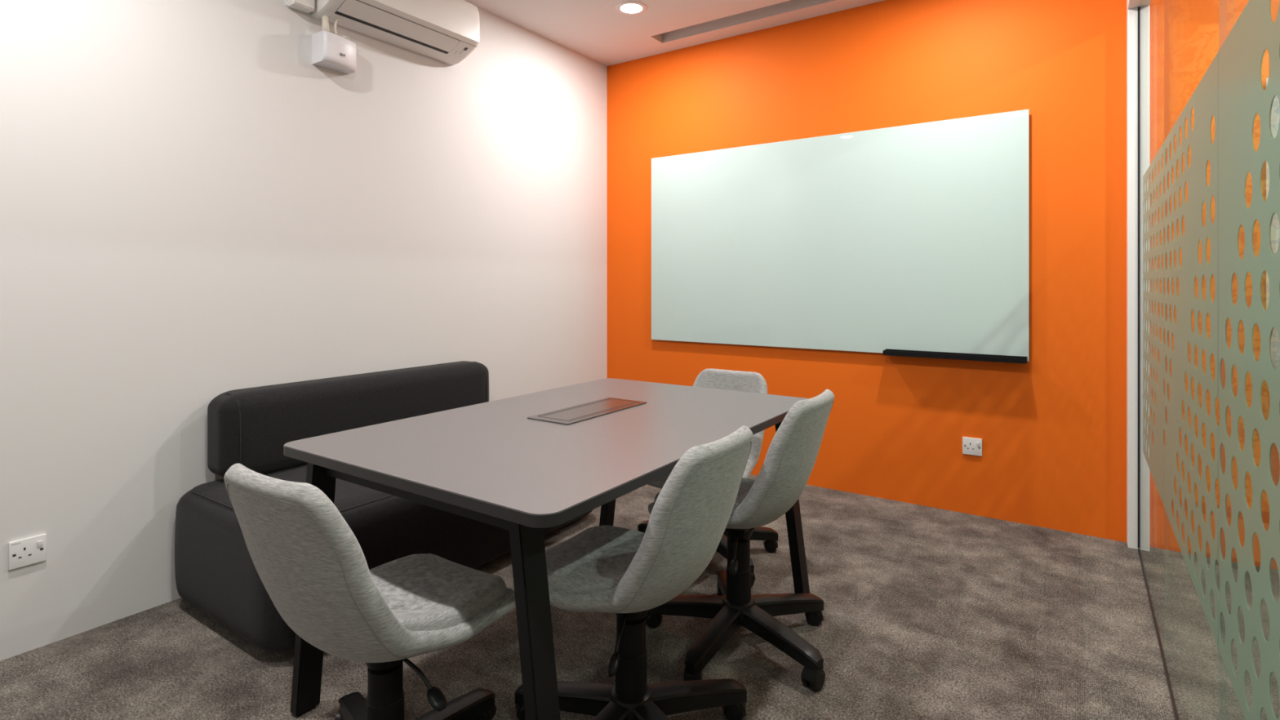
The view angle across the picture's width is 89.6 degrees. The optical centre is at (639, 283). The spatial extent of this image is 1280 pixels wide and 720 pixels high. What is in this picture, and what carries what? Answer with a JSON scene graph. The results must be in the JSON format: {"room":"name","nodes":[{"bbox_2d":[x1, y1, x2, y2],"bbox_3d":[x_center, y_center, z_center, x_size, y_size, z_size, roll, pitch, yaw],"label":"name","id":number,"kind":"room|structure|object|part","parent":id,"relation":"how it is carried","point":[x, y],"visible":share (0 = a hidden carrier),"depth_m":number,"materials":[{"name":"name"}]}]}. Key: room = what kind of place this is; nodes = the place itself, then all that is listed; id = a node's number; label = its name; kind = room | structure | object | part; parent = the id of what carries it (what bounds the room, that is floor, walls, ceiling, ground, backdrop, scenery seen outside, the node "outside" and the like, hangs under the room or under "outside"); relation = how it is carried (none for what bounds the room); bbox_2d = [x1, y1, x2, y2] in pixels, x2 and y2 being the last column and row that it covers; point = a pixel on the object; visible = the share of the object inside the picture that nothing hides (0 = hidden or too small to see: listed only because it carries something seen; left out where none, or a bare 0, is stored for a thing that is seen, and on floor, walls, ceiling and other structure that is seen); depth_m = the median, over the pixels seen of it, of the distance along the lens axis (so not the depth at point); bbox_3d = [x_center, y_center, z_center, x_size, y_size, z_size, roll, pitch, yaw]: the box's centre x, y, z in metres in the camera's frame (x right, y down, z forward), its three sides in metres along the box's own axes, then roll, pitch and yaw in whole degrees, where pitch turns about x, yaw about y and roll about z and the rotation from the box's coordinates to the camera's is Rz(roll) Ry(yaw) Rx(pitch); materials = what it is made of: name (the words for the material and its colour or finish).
{"room":"office","nodes":[
{"label":"office","id":0,"kind":"room"},
{"bbox_2d":[0,0,607,661],"bbox_3d":[-1.691,-0.182,2.470,0.100,2.684,5.242,0,0,34],"label":"wall","id":1,"kind":"structure","parent":0,"point":[195,209],"depth_m":2.49,"materials":[{"name":"white paint"}]},
{"bbox_2d":[8,533,46,570],"bbox_3d":[-1.924,0.844,2.026,0.014,0.086,0.088,0,0,34],"label":"wall socket","id":2,"kind":"object","parent":1,"relation":"attached to","point":[28,551],"visible":1,"depth_m":2.02,"materials":[{"name":"white plastic"}]},
{"bbox_2d":[37,540,42,548],"bbox_3d":[-1.905,0.829,2.046,0.004,0.022,0.013,0,0,34],"label":"switch","id":3,"kind":"object","parent":2,"relation":"attached to","point":[39,542],"depth_m":2.05,"materials":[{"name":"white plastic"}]},
{"bbox_2d":[285,0,315,13],"bbox_3d":[-1.428,-1.339,2.713,0.062,0.368,0.096,0,0,34],"label":"box","id":4,"kind":"object","parent":1,"relation":"attached to","point":[304,6],"visible":1,"depth_m":2.70,"materials":[{"name":"white plastic"}]},
{"bbox_2d":[311,30,355,74],"bbox_3d":[-1.329,-1.010,2.825,0.100,0.127,0.167,0,0,34],"label":"pump","id":5,"kind":"object","parent":1,"relation":"attached to","point":[330,51],"visible":1,"depth_m":2.78,"materials":[{"name":"white plastic"}]},
{"bbox_3d":[-1.329,-1.053,2.825,0.100,0.042,0.167,0,0,34],"label":"lid","id":6,"kind":"part","parent":5,"relation":"part of","materials":[{"name":"white plastic"}]},
{"bbox_2d":[311,0,479,65],"bbox_3d":[-1.115,-1.293,3.037,0.216,0.292,0.767,0,0,34],"label":"air conditioner","id":7,"kind":"object","parent":1,"relation":"attached to","point":[446,32],"visible":1,"depth_m":3.04,"materials":[{"name":"white plastic"}]},
{"bbox_2d":[321,15,350,39],"bbox_3d":[-1.327,-1.119,2.833,0.039,0.088,0.139,0,0,34],"label":"drain pipe","id":8,"kind":"object","parent":7,"relation":"attached to","point":[325,19],"visible":0.78,"depth_m":2.78,"materials":[{"name":"beige plastic"}]},
{"bbox_2d":[334,0,460,53],"bbox_3d":[-1.106,-1.187,2.995,0.102,0.048,0.602,0,0,34],"label":"outlet","id":9,"kind":"object","parent":7,"relation":"attached to","point":[369,14],"depth_m":2.97,"materials":[{"name":"grey plastic"}]},
{"bbox_2d":[0,444,1279,719],"bbox_3d":[1.134,1.210,2.234,5.038,0.100,8.030,0,0,34],"label":"floor","id":10,"kind":"structure","parent":0,"point":[930,613],"depth_m":2.04,"materials":[{"name":"carpet"}]},
{"bbox_2d":[223,463,515,719],"bbox_3d":[-0.557,0.761,1.461,0.627,0.798,0.610,0,0,32],"label":"office chair","id":11,"kind":"object","parent":10,"relation":"on","point":[313,567],"visible":1,"depth_m":1.26,"materials":[{"name":"grey fabric"}]},
{"bbox_2d":[334,709,342,719],"bbox_3d":[-0.758,1.115,1.666,0.040,0.051,0.062,0,0,-2],"label":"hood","id":12,"kind":"object","parent":11,"relation":"attached to","point":[339,716],"depth_m":1.65,"materials":[{"name":"black plastic"}]},
{"bbox_3d":[-0.676,1.071,1.575,0.064,0.077,0.296,0,0,-39],"label":"arm","id":13,"kind":"part","parent":11,"relation":"part of","materials":[{"name":"black plastic"}]},
{"bbox_3d":[-0.484,0.847,1.398,0.095,0.058,0.009,0,0,27],"label":"lever","id":14,"kind":"part","parent":11,"relation":"part of","materials":[{"name":"black plastic"}]},
{"bbox_3d":[-0.433,0.884,1.372,0.042,0.037,0.037,0,0,32],"label":"lever knob","id":15,"kind":"part","parent":11,"relation":"part of","materials":[{"name":"black plastic"}]},
{"bbox_2d":[368,553,506,631],"bbox_3d":[-0.530,0.723,1.504,0.365,0.082,0.360,0,0,32],"label":"seat cushion","id":16,"kind":"object","parent":11,"relation":"on","point":[424,592],"depth_m":1.49,"materials":[{"name":"grey fabric"}]},
{"bbox_3d":[-0.478,1.071,1.586,0.064,0.078,0.297,0,0,32],"label":"arm","id":17,"kind":"part","parent":11,"relation":"part of","materials":[{"name":"black plastic"}]},
{"bbox_2d":[486,705,496,719],"bbox_3d":[-0.415,1.115,1.697,0.062,0.051,0.040,0,0,11],"label":"hood","id":18,"kind":"object","parent":11,"relation":"attached to","point":[491,709],"depth_m":1.68,"materials":[{"name":"black plastic"}]},
{"bbox_2d":[174,360,593,653],"bbox_3d":[-0.939,0.783,2.771,0.785,0.752,1.615,0,0,34],"label":"sofa","id":19,"kind":"object","parent":10,"relation":"on","point":[215,572],"visible":0.5,"depth_m":2.36,"materials":[{"name":"grey fabric"}]},
{"bbox_3d":[-1.205,0.571,2.900,0.201,0.328,1.290,0,0,34],"label":"backrest","id":20,"kind":"part","parent":19,"relation":"part of","materials":[{"name":"grey fabric"}]},
{"bbox_3d":[-0.939,0.944,2.771,0.785,0.431,1.615,0,0,34],"label":"seat","id":21,"kind":"part","parent":19,"relation":"part of","materials":[{"name":"grey fabric"}]},
{"bbox_2d":[283,377,809,719],"bbox_3d":[-0.158,0.794,2.048,0.959,0.733,1.460,0,0,34],"label":"meeting table","id":22,"kind":"object","parent":10,"relation":"on","point":[488,463],"visible":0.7,"depth_m":1.64,"materials":[{"name":"laminate"}]},
{"bbox_3d":[-0.873,0.803,1.726,0.121,0.701,0.066,0,0,34],"label":"leg","id":23,"kind":"part","parent":22,"relation":"part of","materials":[{"name":"black metal"}]},
{"bbox_3d":[-0.158,0.477,2.048,0.729,0.050,1.340,0,0,34],"label":"frame","id":24,"kind":"part","parent":22,"relation":"part of","materials":[{"name":"black metal"}]},
{"bbox_3d":[-0.194,0.803,1.264,0.121,0.701,0.066,0,0,34],"label":"leg","id":25,"kind":"part","parent":22,"relation":"part of","materials":[{"name":"black metal"}]},
{"bbox_2d":[527,397,646,425],"bbox_3d":[-0.166,0.425,2.168,0.172,0.004,0.434,0,0,34],"label":"hatch","id":26,"kind":"object","parent":22,"relation":"on","point":[588,411],"visible":1,"depth_m":2.14,"materials":[{"name":"grey metal"}]},
{"bbox_3d":[-0.161,0.425,2.173,0.132,0.003,0.377,0,0,34],"label":"hatch lid","id":27,"kind":"part","parent":26,"relation":"part of","materials":[{"name":"grey metal"}]},
{"bbox_3d":[-0.121,0.803,2.831,0.121,0.701,0.066,0,0,34],"label":"leg","id":28,"kind":"part","parent":22,"relation":"part of","materials":[{"name":"black metal"}]},
{"bbox_3d":[0.557,0.803,2.369,0.121,0.701,0.066,0,0,34],"label":"leg","id":29,"kind":"part","parent":22,"relation":"part of","materials":[{"name":"black metal"}]},
{"bbox_2d":[514,425,753,719],"bbox_3d":[-0.040,0.755,1.603,0.627,0.810,0.601,0,0,34],"label":"office chair","id":30,"kind":"object","parent":10,"relation":"on","point":[626,573],"visible":0.92,"depth_m":1.52,"materials":[{"name":"grey fabric"}]},
{"bbox_2d":[515,704,521,718],"bbox_3d":[-0.299,1.115,1.716,0.062,0.051,0.040,0,0,-15],"label":"hood","id":31,"kind":"object","parent":30,"relation":"attached to","point":[518,707],"depth_m":1.69,"materials":[{"name":"black plastic"}]},
{"bbox_3d":[-0.185,1.071,1.674,0.296,0.077,0.064,0,0,17],"label":"arm","id":32,"kind":"part","parent":30,"relation":"part of","materials":[{"name":"black plastic"}]},
{"bbox_2d":[545,524,644,594],"bbox_3d":[-0.083,0.711,1.665,0.360,0.082,0.365,0,0,34],"label":"seat cushion","id":33,"kind":"object","parent":30,"relation":"on","point":[595,560],"depth_m":1.63,"materials":[{"name":"grey fabric"}]},
{"bbox_3d":[-0.118,1.071,1.484,0.064,0.078,0.297,0,0,34],"label":"arm","id":34,"kind":"part","parent":30,"relation":"part of","materials":[{"name":"black plastic"}]},
{"bbox_3d":[-0.060,0.872,1.475,0.026,0.043,0.046,0,0,14],"label":"lever knob","id":35,"kind":"part","parent":30,"relation":"part of","materials":[{"name":"black plastic"}]},
{"bbox_3d":[-0.046,0.835,1.531,0.009,0.057,0.094,0,0,14],"label":"lever","id":36,"kind":"part","parent":30,"relation":"part of","materials":[{"name":"black plastic"}]},
{"bbox_3d":[0.079,1.071,1.488,0.064,0.077,0.296,0,0,-37],"label":"arm","id":37,"kind":"part","parent":30,"relation":"part of","materials":[{"name":"black plastic"}]},
{"bbox_3d":[0.139,1.071,1.679,0.296,0.077,0.064,0,0,-19],"label":"arm","id":38,"kind":"part","parent":30,"relation":"part of","materials":[{"name":"black plastic"}]},
{"bbox_2d":[722,702,746,715],"bbox_3d":[0.252,1.115,1.723,0.062,0.051,0.040,0,0,11],"label":"hood","id":39,"kind":"object","parent":30,"relation":"attached to","point":[734,708],"depth_m":1.70,"materials":[{"name":"black plastic"}]},
{"bbox_2d":[637,368,777,586],"bbox_3d":[0.258,0.780,2.750,0.616,0.760,0.622,0,0,34],"label":"office chair","id":40,"kind":"object","parent":10,"relation":"on","point":[727,380],"visible":0.16,"depth_m":2.84,"materials":[{"name":"grey fabric"}]},
{"bbox_3d":[0.129,1.071,2.827,0.296,0.077,0.064,0,0,27],"label":"arm","id":41,"kind":"part","parent":40,"relation":"part of","materials":[{"name":"black plastic"}]},
{"bbox_2d":[656,473,670,482],"bbox_3d":[0.239,0.760,2.688,0.365,0.082,0.360,0,0,34],"label":"seat cushion","id":42,"kind":"object","parent":40,"relation":"on","point":[664,479],"depth_m":2.57,"materials":[{"name":"grey fabric"}]},
{"bbox_3d":[0.356,1.071,2.597,0.064,0.077,0.296,0,0,-27],"label":"arm","id":43,"kind":"part","parent":40,"relation":"part of","materials":[{"name":"black plastic"}]},
{"bbox_3d":[0.448,1.071,2.775,0.296,0.077,0.064,0,0,-9],"label":"arm","id":44,"kind":"part","parent":40,"relation":"part of","materials":[{"name":"black plastic"}]},
{"bbox_2d":[645,389,834,691],"bbox_3d":[0.304,0.749,2.075,0.627,0.822,0.598,0,0,34],"label":"office chair","id":45,"kind":"object","parent":10,"relation":"on","point":[792,454],"visible":0.84,"depth_m":1.94,"materials":[{"name":"grey fabric"}]},
{"bbox_3d":[0.158,1.071,2.146,0.296,0.077,0.064,0,0,16],"label":"arm","id":46,"kind":"part","parent":45,"relation":"part of","materials":[{"name":"black plastic"}]},
{"bbox_2d":[684,671,699,680],"bbox_3d":[0.153,1.115,1.860,0.040,0.051,0.062,0,0,12],"label":"hood","id":47,"kind":"object","parent":45,"relation":"attached to","point":[689,676],"depth_m":1.83,"materials":[{"name":"black plastic"}]},
{"bbox_2d":[653,477,755,510],"bbox_3d":[0.261,0.699,2.139,0.360,0.082,0.365,0,0,34],"label":"seat cushion","id":48,"kind":"object","parent":45,"relation":"on","point":[746,484],"depth_m":2.12,"materials":[{"name":"grey fabric"}]},
{"bbox_3d":[0.225,1.071,1.957,0.064,0.078,0.296,0,0,34],"label":"arm","id":49,"kind":"part","parent":45,"relation":"part of","materials":[{"name":"black plastic"}]},
{"bbox_3d":[0.316,1.071,2.268,0.064,0.077,0.296,0,0,-2],"label":"arm","id":50,"kind":"part","parent":45,"relation":"part of","materials":[{"name":"black plastic"}]},
{"bbox_3d":[0.283,0.860,1.949,0.026,0.043,0.046,0,0,14],"label":"lever knob","id":51,"kind":"part","parent":45,"relation":"part of","materials":[{"name":"black plastic"}]},
{"bbox_3d":[0.297,0.823,2.005,0.009,0.057,0.094,0,0,14],"label":"lever","id":52,"kind":"part","parent":45,"relation":"part of","materials":[{"name":"black plastic"}]},
{"bbox_3d":[0.425,1.071,1.964,0.064,0.077,0.296,0,0,-38],"label":"arm","id":53,"kind":"part","parent":45,"relation":"part of","materials":[{"name":"black plastic"}]},
{"bbox_3d":[0.481,1.071,2.155,0.296,0.077,0.064,0,0,-20],"label":"arm","id":54,"kind":"part","parent":45,"relation":"part of","materials":[{"name":"black plastic"}]},
{"bbox_2d":[800,666,825,684],"bbox_3d":[0.497,1.115,1.852,0.062,0.051,0.040,0,0,-40],"label":"hood","id":55,"kind":"object","parent":45,"relation":"attached to","point":[810,674],"depth_m":1.84,"materials":[{"name":"black plastic"}]},
{"bbox_2d":[804,610,823,621],"bbox_3d":[0.593,1.115,2.202,0.062,0.051,0.040,0,0,11],"label":"hood","id":56,"kind":"object","parent":45,"relation":"attached to","point":[813,615],"depth_m":2.18,"materials":[{"name":"black plastic"}]},
{"bbox_2d":[607,0,1126,542],"bbox_3d":[1.003,-0.182,3.747,2.918,2.684,0.100,0,0,34],"label":"wall","id":57,"kind":"structure","parent":0,"point":[1051,428],"depth_m":3.30,"materials":[{"name":"orange paint"}]},
{"bbox_2d":[651,109,1029,364],"bbox_3d":[0.955,-0.227,3.666,2.154,1.209,0.088,0,0,34],"label":"whiteboard","id":58,"kind":"object","parent":57,"relation":"attached to","point":[913,240],"visible":1,"depth_m":3.53,"materials":[{"name":"grey glass"}]},
{"bbox_2d":[882,348,1026,364],"bbox_3d":[1.564,0.364,3.236,0.649,0.028,0.062,0,0,34],"label":"tray","id":59,"kind":"object","parent":58,"relation":"on","point":[944,353],"depth_m":3.21,"materials":[{"name":"black metal"}]},
{"bbox_2d":[962,436,982,456],"bbox_3d":[1.664,0.817,3.228,0.088,0.086,0.014,0,0,34],"label":"wall socket","id":60,"kind":"object","parent":57,"relation":"attached to","point":[971,446],"visible":1,"depth_m":3.23,"materials":[{"name":"white plastic"}]},
{"bbox_2d":[464,0,1279,71],"bbox_3d":[1.204,-1.584,2.247,4.938,0.120,7.930,0,0,34],"label":"ceiling","id":61,"kind":"structure","parent":0,"point":[593,29],"depth_m":3.73,"materials":[{"name":"white paint"}]},
{"bbox_2d":[614,0,647,15],"bbox_3d":[-0.048,-1.522,3.568,0.180,0.004,0.180,0,0,34],"label":"recessed light","id":62,"kind":"object","parent":61,"relation":"in","point":[628,7],"visible":1,"depth_m":3.56,"materials":[{"name":"white plastic"}]},
{"bbox_2d":[650,0,835,43],"bbox_3d":[0.832,-1.569,3.540,1.767,0.089,0.140,0,0,34],"label":"air slot","id":63,"kind":"object","parent":61,"relation":"attached to","point":[792,5],"visible":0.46,"depth_m":3.79,"materials":[{"name":"grey metal"}]},
{"bbox_2d":[1126,0,1140,15],"bbox_3d":[0.824,-1.362,0.820,0.084,0.324,5.142,0,0,34],"label":"wall header","id":64,"kind":"structure","parent":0,"point":[1131,4],"depth_m":2.78,"materials":[{"name":"white paint"}]},
{"bbox_2d":[1126,7,1138,549],"bbox_3d":[2.220,-0.020,2.872,0.084,2.360,0.177,0,0,34],"label":"trim","id":65,"kind":"structure","parent":64,"relation":"attached to","point":[1132,14],"depth_m":2.81,"materials":[{"name":"white paint"}]},
{"bbox_2d":[1138,0,1164,657],"bbox_3d":[1.889,-0.022,2.381,0.013,2.347,0.992,0,0,34],"label":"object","id":66,"kind":"structure","parent":64,"relation":"in","point":[1151,12],"depth_m":2.31,"materials":[{"name":"clear glass"}]},
{"bbox_2d":[1137,7,1177,719],"bbox_3d":[0.775,-0.019,0.745,0.020,2.358,4.964,0,0,34],"label":"trim","id":67,"kind":"structure","parent":64,"relation":"attached to","point":[1157,636],"depth_m":2.80,"materials":[{"name":"black"}]},
{"bbox_2d":[1164,0,1218,719],"bbox_3d":[1.347,-0.022,1.585,0.013,2.347,0.929,0,0,34],"label":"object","id":68,"kind":"structure","parent":64,"relation":"in","point":[1191,27],"depth_m":1.50,"materials":[{"name":"clear glass"}]},
{"bbox_2d":[1222,320,1226,432],"bbox_3d":[0.823,-0.024,0.814,0.011,2.340,2.798,0,0,34],"label":"trim","id":69,"kind":"structure","parent":64,"relation":"attached to","point":[1224,366],"depth_m":1.20,"materials":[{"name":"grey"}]},
{"bbox_2d":[1217,0,1279,719],"bbox_3d":[0.822,-0.022,0.815,0.013,2.347,0.929,0,0,34],"label":"window","id":70,"kind":"structure","parent":64,"relation":"in","point":[1241,95],"depth_m":1.01,"materials":[{"name":"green glass"}]},
{"bbox_2d":[1226,0,1268,511],"bbox_3d":[3.158,-0.307,3.853,0.363,2.434,2.875,0,0,34],"label":"wall","id":71,"kind":"structure","parent":0,"point":[1237,6],"depth_m":2.59,"materials":[{"name":"paint"}]},
{"bbox_2d":[1227,506,1268,523],"bbox_3d":[3.158,0.932,3.853,0.363,0.045,2.875,0,0,34],"label":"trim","id":72,"kind":"structure","parent":71,"relation":"attached to","point":[1264,515],"depth_m":2.58,"materials":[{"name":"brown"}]},
{"bbox_2d":[1268,71,1279,444],"bbox_3d":[4.796,-0.182,4.538,1.575,2.684,0.100,0,0,34],"label":"wall","id":73,"kind":"structure","parent":0,"point":[1274,117],"depth_m":4.63,"materials":[{"name":"paint"}]},
{"bbox_2d":[1231,557,1260,573],"bbox_3d":[3.158,1.137,3.853,0.363,0.045,2.875,0,0,34],"label":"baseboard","id":74,"kind":"structure","parent":73,"relation":"attached to","point":[1233,560],"depth_m":2.62,"materials":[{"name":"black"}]},
{"bbox_2d":[1228,517,1268,562],"bbox_3d":[3.158,1.035,3.853,0.363,0.160,2.875,0,0,34],"label":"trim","id":75,"kind":"structure","parent":73,"relation":"attached to","point":[1255,544],"depth_m":2.59,"materials":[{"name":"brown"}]}
]}

